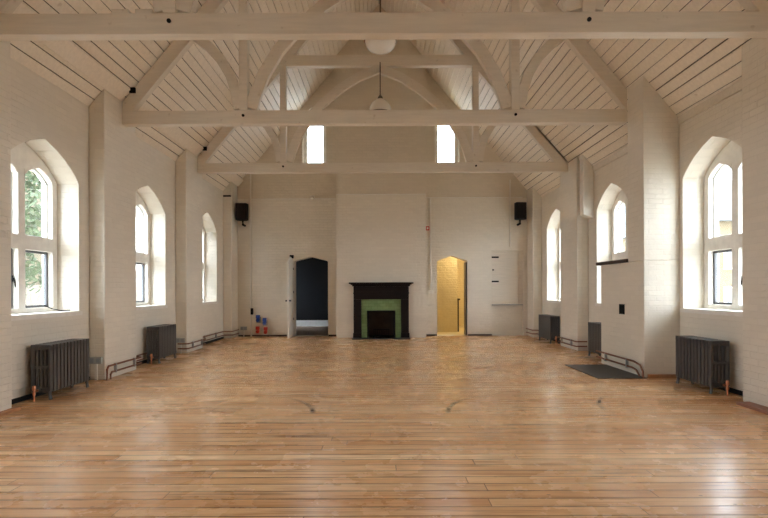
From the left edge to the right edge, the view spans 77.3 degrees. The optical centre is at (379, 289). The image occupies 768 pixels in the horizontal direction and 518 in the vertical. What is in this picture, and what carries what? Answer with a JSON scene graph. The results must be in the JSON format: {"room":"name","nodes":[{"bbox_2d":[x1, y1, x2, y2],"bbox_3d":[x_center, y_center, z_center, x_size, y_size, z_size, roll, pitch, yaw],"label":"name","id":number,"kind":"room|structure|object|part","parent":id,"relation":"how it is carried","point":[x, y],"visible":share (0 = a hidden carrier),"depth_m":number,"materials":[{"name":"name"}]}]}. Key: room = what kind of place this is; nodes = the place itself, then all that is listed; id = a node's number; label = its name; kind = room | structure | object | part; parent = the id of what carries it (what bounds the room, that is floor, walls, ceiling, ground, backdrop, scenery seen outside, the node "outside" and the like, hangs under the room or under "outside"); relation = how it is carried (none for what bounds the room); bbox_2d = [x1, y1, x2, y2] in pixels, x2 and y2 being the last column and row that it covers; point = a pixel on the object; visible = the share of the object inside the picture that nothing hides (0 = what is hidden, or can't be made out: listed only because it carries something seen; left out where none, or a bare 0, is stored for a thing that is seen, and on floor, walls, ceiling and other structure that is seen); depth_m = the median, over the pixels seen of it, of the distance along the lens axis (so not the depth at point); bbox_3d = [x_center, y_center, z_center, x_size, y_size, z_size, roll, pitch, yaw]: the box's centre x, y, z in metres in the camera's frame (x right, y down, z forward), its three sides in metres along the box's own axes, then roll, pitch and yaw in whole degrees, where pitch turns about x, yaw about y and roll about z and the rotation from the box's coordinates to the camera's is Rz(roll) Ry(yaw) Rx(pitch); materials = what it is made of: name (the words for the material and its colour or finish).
{"room":"community hall","nodes":[
{"label":"community hall","id":0,"kind":"room"},
{"bbox_2d":[0,41,11,410],"bbox_3d":[-4.137,-0.818,4.770,0.234,4.264,0.940,0,0,0],"label":"pillar","id":1,"kind":"structure","parent":0,"point":[5,99],"depth_m":5.15,"materials":[{"name":"paint"}]},
{"bbox_2d":[25,170,138,300],"bbox_3d":[-11.310,-2.986,20.600,6.000,9.350,11.400,0,0,0],"label":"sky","id":2,"kind":"structure","parent":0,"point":[39,256],"depth_m":16.08,"materials":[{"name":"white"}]},
{"bbox_2d":[89,89,135,379],"bbox_3d":[-4.137,-0.818,7.465,0.234,4.264,0.910,0,0,0],"label":"pillar","id":3,"kind":"structure","parent":0,"point":[112,144],"depth_m":7.19,"materials":[{"name":"paint"}]},
{"bbox_2d":[89,357,102,379],"bbox_3d":[-4.136,1.144,6.986,0.180,0.340,0.048,0,0,0],"label":"wall socket","id":4,"kind":"object","parent":3,"relation":"attached to","point":[92,360],"visible":0.94,"depth_m":6.96,"materials":[{"name":"metal"}]},
{"bbox_2d":[106,352,146,380],"bbox_3d":[-4.014,1.204,7.729,0.211,0.220,1.518,0,0,-11],"label":"pipes","id":5,"kind":"object","parent":3,"relation":"attached to","point":[135,362],"visible":0.92,"depth_m":7.44,"materials":[{"name":"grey metal"}]},
{"bbox_2d":[10,57,222,398],"bbox_3d":[-4.513,-0.644,5.335,0.520,4.119,17.070,0,0,0],"label":"wall","id":6,"kind":"structure","parent":0,"point":[53,123],"depth_m":6.80,"materials":[{"name":"paint"}]},
{"bbox_2d":[11,142,82,320],"bbox_3d":[-4.464,-0.782,6.100,0.480,2.275,1.420,0,0,0],"label":"window","id":7,"kind":"structure","parent":6,"relation":"in","point":[24,159],"depth_m":6.24,"materials":[{"name":"white paint"}]},
{"bbox_2d":[11,172,11,232],"bbox_3d":[-4.645,-1.169,5.780,0.030,0.930,0.520,0,0,0],"label":"light","id":8,"kind":"object","parent":7,"relation":"attached to","point":[11,172],"depth_m":6.03,"materials":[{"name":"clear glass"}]},
{"bbox_3d":[-4.600,-0.098,6.029,0.033,0.172,0.057,0,0,44],"label":"handle","id":9,"kind":"part","parent":7,"relation":"part of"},
{"bbox_3d":[-4.629,-0.804,6.100,0.150,2.230,1.360,0,0,0],"label":"frame","id":10,"kind":"part","parent":7,"relation":"part of","materials":[{"name":"white paint"}]},
{"bbox_2d":[25,169,46,237],"bbox_3d":[-4.645,-1.169,6.420,0.030,0.930,0.520,0,0,0],"label":"light","id":11,"kind":"object","parent":7,"relation":"attached to","point":[39,174],"depth_m":6.66,"materials":[{"name":"clear glass"}]},
{"bbox_3d":[-4.385,0.326,6.100,0.330,0.059,1.420,0,0,0],"label":"sill","id":12,"kind":"part","parent":7,"relation":"part of","materials":[{"name":"white paint"}]},
{"bbox_2d":[12,337,223,403],"bbox_3d":[-4.236,1.287,9.120,0.020,0.055,7.740,0,0,0],"label":"baseboard","id":13,"kind":"structure","parent":6,"relation":"attached to","point":[29,396],"depth_m":5.92,"materials":[{"name":"wood"}]},
{"bbox_2d":[136,191,167,309],"bbox_3d":[-4.464,-0.782,8.810,0.480,2.275,1.460,0,0,0],"label":"window","id":14,"kind":"structure","parent":6,"relation":"in","point":[142,257],"depth_m":9.40,"materials":[{"name":"white paint"}]},
{"bbox_2d":[136,205,143,252],"bbox_3d":[-4.645,-1.169,9.140,0.030,0.930,0.540,0,0,0],"label":"light","id":15,"kind":"object","parent":14,"relation":"attached to","point":[139,208],"depth_m":9.40,"materials":[{"name":"clear glass"}]},
{"bbox_3d":[-4.629,-0.804,8.810,0.150,2.230,1.400,0,0,0],"label":"frame","id":16,"kind":"part","parent":14,"relation":"part of","materials":[{"name":"white paint"}]},
{"bbox_3d":[-4.385,0.326,8.810,0.330,0.059,1.460,0,0,0],"label":"sill","id":17,"kind":"part","parent":14,"relation":"part of","materials":[{"name":"white paint"}]},
{"bbox_2d":[202,225,217,304],"bbox_3d":[-4.464,-0.782,11.850,0.480,2.275,1.360,0,0,0],"label":"window","id":18,"kind":"structure","parent":6,"relation":"in","point":[203,231],"depth_m":12.40,"materials":[{"name":"white paint"}]},
{"bbox_3d":[-4.629,-0.804,11.850,0.150,2.230,1.300,0,0,0],"label":"frame","id":19,"kind":"part","parent":18,"relation":"part of","materials":[{"name":"white paint"}]},
{"bbox_3d":[-4.385,0.326,11.850,0.330,0.059,1.360,0,0,0],"label":"sill","id":20,"kind":"part","parent":18,"relation":"part of","materials":[{"name":"white paint"}]},
{"bbox_2d":[203,329,238,341],"bbox_3d":[-4.088,1.164,12.260,0.268,0.140,2.480,0,0,0],"label":"pipes","id":21,"kind":"object","parent":6,"relation":"attached to","point":[215,334],"visible":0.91,"depth_m":12.36,"materials":[{"name":"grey metal"}]},
{"bbox_2d":[175,149,202,352],"bbox_3d":[-4.137,-0.818,10.435,0.234,4.264,0.910,0,0,0],"label":"pillar","id":22,"kind":"structure","parent":0,"point":[189,250],"depth_m":10.12,"materials":[{"name":"paint"}]},
{"bbox_2d":[176,338,184,352],"bbox_3d":[-4.136,1.154,9.956,0.180,0.320,0.048,0,0,0],"label":"wall socket","id":23,"kind":"object","parent":22,"relation":"attached to","point":[178,340],"visible":0.93,"depth_m":9.94,"materials":[{"name":"metal"}]},
{"bbox_2d":[177,338,205,348],"bbox_3d":[-4.067,1.164,10.415,0.239,0.140,0.989,0,0,0],"label":"pipes","id":24,"kind":"object","parent":22,"relation":"attached to","point":[201,340],"visible":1,"depth_m":10.17,"materials":[{"name":"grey metal"}]},
{"bbox_2d":[223,182,237,337],"bbox_3d":[-4.137,-0.818,13.285,0.234,4.264,0.570,0,0,0],"label":"pillar","id":25,"kind":"structure","parent":0,"point":[230,229],"depth_m":13.00,"materials":[{"name":"paint"}]},
{"bbox_2d":[10,0,750,196],"bbox_3d":[-0.019,-4.951,5.185,9.550,5.718,17.370,0,0,0],"label":"ceiling","id":26,"kind":"structure","parent":0,"point":[449,80],"depth_m":8.66,"materials":[{"name":"wood"}]},
{"bbox_2d":[12,2,129,100],"bbox_3d":[-3.945,-3.023,6.205,0.180,0.204,2.430,0,0,0],"label":"purlin","id":27,"kind":"object","parent":26,"relation":"attached to","point":[66,50],"visible":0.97,"depth_m":6.38,"materials":[{"name":"wood"}]},
{"bbox_2d":[138,101,203,155],"bbox_3d":[-3.945,-3.023,9.040,0.180,0.204,2.920,0,0,0],"label":"purlin","id":28,"kind":"object","parent":26,"relation":"attached to","point":[175,133],"visible":0.51,"depth_m":9.42,"materials":[{"name":"wood"}]},
{"bbox_2d":[208,156,243,186],"bbox_3d":[-3.945,-3.023,12.115,0.180,0.204,2.910,0,0,0],"label":"purlin","id":29,"kind":"object","parent":26,"relation":"attached to","point":[234,178],"visible":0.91,"depth_m":12.76,"materials":[{"name":"wood"}]},
{"bbox_2d":[122,0,626,126],"bbox_3d":[-0.090,-5.184,7.548,7.889,5.168,0.156,0,0,0],"label":"roof truss","id":30,"kind":"object","parent":26,"relation":"attached to","point":[246,102],"visible":0.9,"depth_m":7.50,"materials":[{"name":"wood"}]},
{"bbox_3d":[-3.862,-3.115,7.486,0.090,0.080,0.032,0,0,0],"label":"iron plate","id":31,"kind":"part","parent":30,"relation":"part of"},
{"bbox_3d":[-2.139,-3.874,7.555,0.132,2.137,0.142,0,0,0],"label":"queen post","id":32,"kind":"part","parent":30,"relation":"part of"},
{"bbox_3d":[2.112,-3.889,7.555,0.132,2.137,0.142,0,0,0],"label":"queen post","id":33,"kind":"part","parent":30,"relation":"part of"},
{"bbox_2d":[364,0,396,54],"bbox_3d":[0.001,-5.540,7.400,0.504,3.721,0.504,0,0,0],"label":"pendant lamp","id":34,"kind":"object","parent":26,"relation":"hanging from","point":[379,47],"visible":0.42,"depth_m":7.32,"materials":[{"name":"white glass"}]},
{"bbox_3d":[0.006,-3.919,7.400,0.488,0.480,0.488,0,0,0],"label":"lamp shade","id":35,"kind":"part","parent":34,"relation":"part of","materials":[{"name":"white glass"}]},
{"bbox_2d":[197,7,567,173],"bbox_3d":[0.056,-5.184,10.638,8.180,5.167,0.156,0,0,0],"label":"roof truss","id":36,"kind":"object","parent":26,"relation":"attached to","point":[559,164],"visible":0.88,"depth_m":10.58,"materials":[{"name":"wood"}]},
{"bbox_3d":[-2.139,-3.874,10.645,0.132,2.137,0.142,0,0,0],"label":"queen post","id":37,"kind":"part","parent":36,"relation":"part of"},
{"bbox_2d":[369,62,390,109],"bbox_3d":[0.005,-4.319,10.450,0.504,1.281,0.504,0,0,0],"label":"pendant lamp","id":38,"kind":"object","parent":36,"relation":"hanging from","point":[380,103],"visible":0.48,"depth_m":10.27,"materials":[{"name":"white glass"}]},
{"bbox_3d":[0.006,-3.919,10.450,0.488,0.480,0.488,0,0,0],"label":"lamp shade","id":39,"kind":"part","parent":38,"relation":"part of","materials":[{"name":"white glass"}]},
{"bbox_3d":[0.004,-4.609,10.450,0.022,0.701,0.022,0,0,23],"label":"rod","id":40,"kind":"part","parent":38,"relation":"part of","materials":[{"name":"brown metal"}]},
{"bbox_3d":[2.112,-3.889,10.645,0.132,2.137,0.142,0,0,0],"label":"queen post","id":41,"kind":"part","parent":36,"relation":"part of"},
{"bbox_2d":[0,0,767,40],"bbox_3d":[0.056,-5.184,4.918,8.180,5.167,0.156,0,0,0],"label":"roof truss","id":42,"kind":"object","parent":26,"relation":"attached to","point":[171,19],"visible":1,"depth_m":4.86,"materials":[{"name":"wood"}]},
{"bbox_2d":[112,9,130,12],"bbox_3d":[-2.640,-2.828,4.915,0.170,0.050,0.090,0,0,0],"label":"block","id":43,"kind":"object","parent":42,"relation":"on","point":[113,10],"visible":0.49,"depth_m":4.87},
{"bbox_2d":[135,9,154,12],"bbox_3d":[-2.400,-2.829,4.915,0.170,0.050,0.090,0,0,0],"label":"block","id":44,"kind":"object","parent":42,"relation":"on","point":[136,10],"visible":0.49,"depth_m":4.87,"materials":[{"name":"wood"}]},
{"bbox_3d":[-2.139,-3.874,4.925,0.132,2.137,0.142,0,0,0],"label":"queen post","id":45,"kind":"part","parent":42,"relation":"part of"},
{"bbox_3d":[2.112,-3.889,4.925,0.132,2.137,0.142,0,0,0],"label":"queen post","id":46,"kind":"part","parent":42,"relation":"part of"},
{"bbox_2d":[335,4,425,337],"bbox_3d":[0.021,-3.240,13.309,2.444,9.080,0.518,0,0,0],"label":"chimney breast","id":47,"kind":"structure","parent":0,"point":[380,238],"depth_m":13.05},
{"bbox_2d":[336,194,424,194],"bbox_3d":[0.023,-2.601,13.035,2.424,0.022,0.030,0,0,0],"label":"cable","id":48,"kind":"object","parent":47,"relation":"attached to","point":[336,194],"visible":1,"depth_m":13.02,"materials":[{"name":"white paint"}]},
{"bbox_2d":[296,257,464,325],"bbox_3d":[-0.101,-0.250,15.655,8.800,3.100,3.490,0,0,0],"label":"wall","id":49,"kind":"structure","parent":0,"point":[311,273],"depth_m":17.30,"materials":[{"name":"paint"}]},
{"bbox_2d":[296,320,327,325],"bbox_3d":[-2.496,1.199,17.285,3.800,0.220,0.029,0,0,0],"label":"baseboard","id":50,"kind":"structure","parent":49,"relation":"attached to","point":[298,322],"depth_m":17.27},
{"bbox_2d":[10,0,751,194],"bbox_3d":[-0.017,-4.940,5.185,9.800,5.920,17.570,0,0,0],"label":"roof","id":51,"kind":"structure","parent":0,"point":[23,0],"depth_m":8.10,"materials":[{"name":"wood"}]},
{"bbox_2d":[237,68,526,335],"bbox_3d":[0.067,-3.260,13.740,8.858,9.121,0.340,0,0,0],"label":"wall","id":52,"kind":"structure","parent":0,"point":[468,230],"depth_m":13.57,"materials":[{"name":"brick"}]},
{"bbox_2d":[235,203,247,226],"bbox_3d":[-3.816,-2.087,13.355,0.336,0.598,0.430,0,0,0],"label":"loudspeaker","id":53,"kind":"object","parent":52,"relation":"attached to","point":[241,209],"visible":1,"depth_m":13.14,"materials":[{"name":"plastic"}]},
{"bbox_2d":[236,204,244,218],"bbox_3d":[-3.822,-2.157,13.145,0.240,0.420,0.010,0,0,0],"label":"grille","id":54,"kind":"object","parent":53,"relation":"attached to","point":[240,208],"depth_m":13.14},
{"bbox_2d":[240,327,246,336],"bbox_3d":[-3.844,1.173,13.546,0.180,0.280,0.048,0,0,0],"label":"wall socket","id":55,"kind":"object","parent":52,"relation":"attached to","point":[241,328],"visible":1,"depth_m":13.52,"materials":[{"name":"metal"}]},
{"bbox_2d":[250,174,252,336],"bbox_3d":[-3.620,-1.287,13.521,0.091,5.200,0.082,0,0,0],"label":"conduit","id":56,"kind":"object","parent":52,"relation":"attached to","point":[251,308],"visible":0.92,"depth_m":13.52,"materials":[{"name":"white paint"}]},
{"bbox_2d":[256,315,260,322],"bbox_3d":[-3.423,0.812,13.481,0.110,0.220,0.176,0,0,0],"label":"power socket","id":57,"kind":"object","parent":52,"relation":"attached to","point":[258,318],"visible":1,"depth_m":13.43,"materials":[{"name":"blue plastic"}]},
{"bbox_2d":[256,326,260,333],"bbox_3d":[-3.428,1.132,13.481,0.110,0.220,0.176,0,0,0],"label":"power socket","id":58,"kind":"object","parent":52,"relation":"attached to","point":[258,329],"visible":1,"depth_m":13.44,"materials":[{"name":"red plastic"}]},
{"bbox_2d":[263,318,266,325],"bbox_3d":[-3.234,0.891,13.481,0.110,0.220,0.176,0,0,0],"label":"power socket","id":59,"kind":"object","parent":52,"relation":"attached to","point":[264,319],"visible":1,"depth_m":13.42,"materials":[{"name":"blue plastic"}]},
{"bbox_2d":[263,327,267,334],"bbox_3d":[-3.207,1.151,13.481,0.110,0.220,0.176,0,0,0],"label":"power socket","id":60,"kind":"object","parent":52,"relation":"attached to","point":[265,332],"visible":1,"depth_m":13.42,"materials":[{"name":"red plastic"}]},
{"bbox_2d":[285,255,293,338],"bbox_3d":[-2.458,0.158,13.175,0.148,2.278,0.770,0,0,0],"label":"door","id":61,"kind":"structure","parent":52,"relation":"in","point":[290,264],"depth_m":13.06,"materials":[{"name":"white paint"}]},
{"bbox_2d":[304,126,325,162],"bbox_3d":[-1.855,-4.339,13.770,0.663,1.710,0.080,0,0,0],"label":"window","id":62,"kind":"structure","parent":52,"relation":"in","point":[324,127],"depth_m":13.73,"materials":[{"name":"white paint"}]},
{"bbox_2d":[238,334,491,336],"bbox_3d":[-0.418,1.279,13.561,7.163,0.045,0.018,0,0,0],"label":"baseboard","id":63,"kind":"structure","parent":52,"relation":"attached to","point":[426,334],"depth_m":13.55,"materials":[{"name":"wood"}]},
{"bbox_2d":[428,199,432,293],"bbox_3d":[1.426,-1.235,13.544,0.140,2.680,0.049,0,0,0],"label":"conduit","id":64,"kind":"object","parent":52,"relation":"attached to","point":[430,291],"visible":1,"depth_m":13.53,"materials":[{"name":"white paint"}]},
{"bbox_2d":[435,126,457,161],"bbox_3d":[1.889,-4.302,13.770,0.689,1.610,0.080,0,0,0],"label":"window","id":65,"kind":"structure","parent":52,"relation":"in","point":[455,142],"depth_m":13.73,"materials":[{"name":"white paint"}]},
{"bbox_2d":[464,262,466,334],"bbox_3d":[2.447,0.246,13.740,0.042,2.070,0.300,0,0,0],"label":"door","id":66,"kind":"structure","parent":52,"relation":"in","point":[465,263],"depth_m":13.62,"materials":[{"name":"white wood"}]},
{"bbox_2d":[426,197,522,197],"bbox_3d":[2.648,-2.610,13.555,2.746,0.022,0.030,0,0,0],"label":"cable","id":67,"kind":"object","parent":52,"relation":"attached to","point":[426,197],"visible":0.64,"depth_m":13.54,"materials":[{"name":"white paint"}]},
{"bbox_2d":[492,251,522,333],"bbox_3d":[3.608,0.077,13.695,0.897,2.380,0.150,0,0,0],"label":"door","id":68,"kind":"structure","parent":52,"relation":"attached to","point":[507,270],"depth_m":13.67,"materials":[{"name":"paint"}]},
{"bbox_3d":[3.566,-0.343,13.688,0.749,1.410,0.035,0,0,0],"label":"door","id":69,"kind":"part","parent":68,"relation":"part of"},
{"bbox_3d":[3.606,-0.343,13.690,0.897,1.540,0.080,0,0,0],"label":"frame","id":70,"kind":"part","parent":68,"relation":"part of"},
{"bbox_2d":[509,180,510,246],"bbox_3d":[3.671,-2.163,13.545,0.038,1.900,0.040,0,0,0],"label":"conduit","id":71,"kind":"object","parent":52,"relation":"attached to","point":[509,180],"visible":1,"depth_m":13.53,"materials":[{"name":"white paint"}]},
{"bbox_2d":[514,202,526,225],"bbox_3d":[3.892,-2.114,13.355,0.335,0.598,0.430,0,0,0],"label":"loudspeaker","id":72,"kind":"object","parent":52,"relation":"attached to","point":[520,208],"visible":1,"depth_m":13.15,"materials":[{"name":"plastic"}]},
{"bbox_2d":[518,203,525,217],"bbox_3d":[3.887,-2.184,13.145,0.240,0.420,0.010,0,0,0],"label":"grille","id":73,"kind":"object","parent":72,"relation":"attached to","point":[521,206],"depth_m":13.14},
{"bbox_2d":[0,326,767,517],"bbox_3d":[-0.017,1.360,7.100,8.957,0.120,20.600,0,0,0],"label":"floor","id":74,"kind":"structure","parent":0,"point":[254,426],"depth_m":4.19,"materials":[{"name":"brown wood"}]},
{"bbox_2d":[0,407,20,415],"bbox_3d":[-3.977,1.299,4.785,0.069,0.030,0.970,0,0,0],"label":"strip","id":75,"kind":"object","parent":74,"relation":"on","point":[13,409],"visible":1,"depth_m":5.12,"materials":[{"name":"wood"}]},
{"bbox_2d":[31,338,88,401],"bbox_3d":[-4.053,0.988,6.077,0.255,0.664,0.869,0,0,0],"label":"radiator","id":76,"kind":"object","parent":74,"relation":"on","point":[56,365],"visible":1,"depth_m":5.89,"materials":[{"name":"grey metal"}]},
{"bbox_2d":[146,324,175,363],"bbox_3d":[-4.053,0.988,8.884,0.255,0.664,0.803,0,0,0],"label":"radiator","id":77,"kind":"object","parent":74,"relation":"on","point":[161,339],"visible":1,"depth_m":8.64,"materials":[{"name":"grey metal"}]},
{"bbox_2d":[349,282,413,339],"bbox_3d":[0.032,0.547,13.040,1.730,1.505,0.860,0,0,0],"label":"fireplace","id":78,"kind":"object","parent":74,"relation":"on","point":[381,309],"visible":1,"depth_m":12.94,"materials":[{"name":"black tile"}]},
{"bbox_3d":[-0.612,0.777,12.979,0.230,1.050,0.139,0,0,0],"label":"jamb panel","id":79,"kind":"part","parent":78,"relation":"part of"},
{"bbox_3d":[0.033,0.927,13.025,0.768,0.743,0.040,0,0,0],"label":"iron trim","id":80,"kind":"part","parent":78,"relation":"part of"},
{"bbox_2d":[349,282,413,285],"bbox_3d":[0.029,-0.153,12.925,1.730,0.104,0.249,0,0,0],"label":"mantel shelf","id":81,"kind":"object","parent":78,"relation":"attached to","point":[351,283],"depth_m":12.80,"materials":[{"name":"wood"}]},
{"bbox_3d":[0.678,0.773,12.979,0.230,1.050,0.139,0,0,0],"label":"jamb panel","id":82,"kind":"part","parent":78,"relation":"part of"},
{"bbox_2d":[457,298,459,331],"bbox_3d":[2.423,0.776,15.650,0.070,1.030,1.900,0,0,0],"label":"handrail","id":83,"kind":"object","parent":74,"relation":"on","point":[458,299],"visible":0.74,"depth_m":14.84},
{"bbox_3d":[2.423,0.801,14.860,0.041,0.980,0.041,0,0,23],"label":"post","id":84,"kind":"part","parent":83,"relation":"part of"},
{"bbox_2d":[539,314,559,343],"bbox_3d":[4.190,0.960,11.870,0.255,0.664,0.935,0,0,0],"label":"radiator","id":85,"kind":"object","parent":74,"relation":"on","point":[549,325],"visible":1,"depth_m":11.56,"materials":[{"name":"grey metal"}]},
{"bbox_2d":[588,322,600,355],"bbox_3d":[4.190,0.960,8.977,0.255,0.664,0.869,0,0,0],"label":"radiator","id":86,"kind":"object","parent":74,"relation":"on","point":[594,328],"visible":0.34,"depth_m":9.12,"materials":[{"name":"grey metal"}]},
{"bbox_2d":[566,364,646,378],"bbox_3d":[3.520,1.282,7.595,0.713,0.012,1.250,0,0,0],"label":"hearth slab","id":87,"kind":"object","parent":74,"relation":"on","point":[599,371],"visible":1,"depth_m":7.43,"materials":[{"name":"stone"}]},
{"bbox_2d":[648,374,675,377],"bbox_3d":[4.155,1.260,7.024,0.453,0.050,0.048,0,0,0],"label":"strip","id":88,"kind":"object","parent":74,"relation":"on","point":[649,375],"visible":0.71,"depth_m":7.00,"materials":[{"name":"wood"}]},
{"bbox_2d":[676,336,729,395],"bbox_3d":[4.190,0.960,6.224,0.255,0.664,0.803,0,0,0],"label":"radiator","id":89,"kind":"object","parent":74,"relation":"on","point":[701,360],"visible":1,"depth_m":6.04,"materials":[{"name":"grey metal"}]},
{"bbox_2d":[736,402,767,413],"bbox_3d":[4.084,1.271,5.050,0.159,0.030,0.700,0,0,0],"label":"brick edging","id":90,"kind":"object","parent":74,"relation":"on","point":[757,407],"visible":1,"depth_m":5.18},
{"bbox_2d":[437,256,456,331],"bbox_3d":[1.489,-0.250,15.880,1.780,3.090,2.200,0,0,0],"label":"wall","id":91,"kind":"structure","parent":0,"point":[446,267],"depth_m":14.78,"materials":[{"name":"brick"}]},
{"bbox_2d":[527,187,541,336],"bbox_3d":[4.281,-0.761,13.310,0.247,4.093,0.520,0,0,0],"label":"pillar","id":92,"kind":"structure","parent":0,"point":[534,200],"depth_m":13.05,"materials":[{"name":"paint"}]},
{"bbox_2d":[560,157,588,350],"bbox_3d":[4.281,-0.761,10.605,0.247,4.093,0.950,0,0,0],"label":"pillar","id":93,"kind":"structure","parent":0,"point":[573,227],"depth_m":10.35,"materials":[{"name":"paint"}]},
{"bbox_2d":[558,336,586,346],"bbox_3d":[4.225,1.135,10.585,0.252,0.140,1.029,0,0,0],"label":"pipes","id":94,"kind":"object","parent":93,"relation":"attached to","point":[562,338],"visible":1,"depth_m":10.33,"materials":[{"name":"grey metal"}]},
{"bbox_2d":[601,260,679,376],"bbox_3d":[4.142,0.425,7.735,0.533,1.720,1.370,0,0,0],"label":"wall","id":95,"kind":"structure","parent":0,"point":[648,329],"depth_m":7.11,"materials":[{"name":"paint"}]},
{"bbox_2d":[596,259,627,265],"bbox_3d":[4.114,-0.462,8.025,0.543,0.055,1.050,0,0,0],"label":"shelf","id":96,"kind":"object","parent":95,"relation":"on","point":[620,260],"visible":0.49,"depth_m":7.93,"materials":[{"name":"wood"}]},
{"bbox_2d":[596,350,643,377],"bbox_3d":[3.833,1.177,7.738,0.040,0.228,1.523,0,0,0],"label":"pipes","id":97,"kind":"object","parent":95,"relation":"attached to","point":[626,364],"visible":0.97,"depth_m":7.49,"materials":[{"name":"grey metal"}]},
{"bbox_2d":[619,304,624,313],"bbox_3d":[3.867,0.306,7.680,0.016,0.160,0.160,0,0,0],"label":"air vent","id":98,"kind":"object","parent":95,"relation":"in","point":[621,306],"visible":1,"depth_m":7.66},
{"bbox_2d":[541,90,742,390],"bbox_3d":[4.665,-0.582,5.335,0.520,3.932,17.070,0,0,0],"label":"wall","id":99,"kind":"structure","parent":0,"point":[702,137],"depth_m":6.98,"materials":[{"name":"paint"}]},
{"bbox_2d":[546,225,560,302],"bbox_3d":[4.614,-0.856,12.000,0.480,2.360,1.380,0,0,0],"label":"window","id":100,"kind":"structure","parent":99,"relation":"in","point":[559,300],"depth_m":12.57,"materials":[{"name":"white paint"}]},
{"bbox_3d":[4.543,0.295,12.000,0.330,0.059,1.380,0,0,0],"label":"sill","id":101,"kind":"part","parent":100,"relation":"part of","materials":[{"name":"white paint"}]},
{"bbox_3d":[4.779,-0.879,12.000,0.150,2.315,1.320,0,0,0],"label":"frame","id":102,"kind":"part","parent":100,"relation":"part of","materials":[{"name":"white paint"}]},
{"bbox_2d":[580,155,593,218],"bbox_3d":[4.286,-2.132,9.955,0.227,1.301,0.190,0,0,0],"label":"pillar","id":103,"kind":"structure","parent":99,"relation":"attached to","point":[586,169],"depth_m":9.86,"materials":[{"name":"white paint"}]},
{"bbox_2d":[593,146,627,171],"bbox_3d":[4.383,-2.485,8.925,0.029,0.116,1.850,0,0,0],"label":"trim","id":104,"kind":"structure","parent":99,"relation":"attached to","point":[624,151],"depth_m":9.07,"materials":[{"name":"wood"}]},
{"bbox_2d":[595,190,627,305],"bbox_3d":[4.614,-0.856,9.140,0.480,2.360,1.280,0,0,0],"label":"window","id":105,"kind":"structure","parent":99,"relation":"in","point":[617,254],"depth_m":9.63,"materials":[{"name":"white paint"}]},
{"bbox_3d":[4.779,-0.879,9.140,0.150,2.315,1.220,0,0,0],"label":"frame","id":106,"kind":"part","parent":105,"relation":"part of","materials":[{"name":"white paint"}]},
{"bbox_2d":[618,202,624,252],"bbox_3d":[4.793,-1.247,9.425,0.030,1.020,0.450,0,0,0],"label":"window pane","id":107,"kind":"object","parent":105,"relation":"attached to","point":[620,205],"depth_m":9.63,"materials":[{"name":"clear glass"}]},
{"bbox_2d":[553,340,742,395],"bbox_3d":[4.401,1.257,9.285,0.020,0.055,7.510,0,0,0],"label":"baseboard","id":108,"kind":"structure","parent":99,"relation":"attached to","point":[731,390],"depth_m":5.98,"materials":[{"name":"wood"}]},
{"bbox_2d":[678,80,741,124],"bbox_3d":[4.383,-2.485,6.285,0.029,0.116,1.510,0,0,0],"label":"trim","id":109,"kind":"structure","parent":99,"relation":"attached to","point":[735,88],"depth_m":6.33,"materials":[{"name":"wood"}]},
{"bbox_2d":[680,141,742,316],"bbox_3d":[4.614,-0.856,6.360,0.480,2.360,1.300,0,0,0],"label":"window","id":110,"kind":"structure","parent":99,"relation":"in","point":[730,156],"depth_m":6.63,"materials":[{"name":"white paint"}]},
{"bbox_3d":[4.543,0.295,6.360,0.330,0.059,1.300,0,0,0],"label":"sill","id":111,"kind":"part","parent":110,"relation":"part of","materials":[{"name":"white paint"}]},
{"bbox_3d":[4.779,-0.879,6.360,0.150,2.315,1.240,0,0,0],"label":"frame","id":112,"kind":"part","parent":110,"relation":"part of","materials":[{"name":"white paint"}]},
{"bbox_2d":[713,164,738,237],"bbox_3d":[4.793,-1.247,6.650,0.030,1.020,0.460,0,0,0],"label":"window pane","id":113,"kind":"object","parent":110,"relation":"attached to","point":[716,174],"depth_m":6.86,"materials":[{"name":"clear glass"}]},
{"bbox_2d":[628,76,679,261],"bbox_3d":[4.134,-1.794,7.275,0.533,2.719,0.450,0,0,0],"label":"pillar","id":114,"kind":"structure","parent":0,"point":[653,127],"depth_m":7.05,"materials":[{"name":"paint"}]},
{"bbox_2d":[742,38,767,406],"bbox_3d":[4.281,-0.761,5.060,0.247,4.093,0.920,0,0,0],"label":"pillar","id":115,"kind":"structure","parent":0,"point":[754,51],"depth_m":5.33,"materials":[{"name":"paint"}]},
{"label":"outside","id":116,"kind":"structure","parent":0,"visible":0},
{"bbox_3d":[-24.879,1.812,20.000,40.229,0.150,80.000,0,0,0],"label":"ground","id":117,"kind":"structure","parent":116,"visible":0},
{"bbox_2d":[25,171,41,294],"bbox_3d":[-7.554,-0.843,9.579,2.719,5.045,2.812,0,0,-31],"label":"tree","id":118,"kind":"object","parent":117,"relation":"on","point":[31,228],"visible":0.23,"depth_m":9.45,"materials":[{"name":"green plant"}]},
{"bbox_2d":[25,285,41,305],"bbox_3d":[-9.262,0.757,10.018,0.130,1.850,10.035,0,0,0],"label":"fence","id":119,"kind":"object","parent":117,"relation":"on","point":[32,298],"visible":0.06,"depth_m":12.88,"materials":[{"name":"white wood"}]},
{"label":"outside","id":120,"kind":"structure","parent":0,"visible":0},
{"bbox_3d":[24.969,1.638,20.000,40.073,0.150,80.000,0,0,0],"label":"ground","id":121,"kind":"structure","parent":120,"visible":0},
{"bbox_2d":[622,180,731,302],"bbox_3d":[22.492,-2.304,27.000,15.800,7.750,10.800,0,0,0],"label":"house","id":122,"kind":"structure","parent":121,"relation":"on","point":[725,186],"depth_m":22.00,"materials":[{"name":"grey stone"}]},
{"bbox_3d":[16.195,-1.506,21.924,0.720,0.940,0.009,0,0,0],"label":"pane","id":123,"kind":"part","parent":122,"relation":"part of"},
{"bbox_3d":[16.201,0.393,21.924,0.720,0.940,0.009,0,0,0],"label":"pane","id":124,"kind":"part","parent":122,"relation":"part of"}
]}

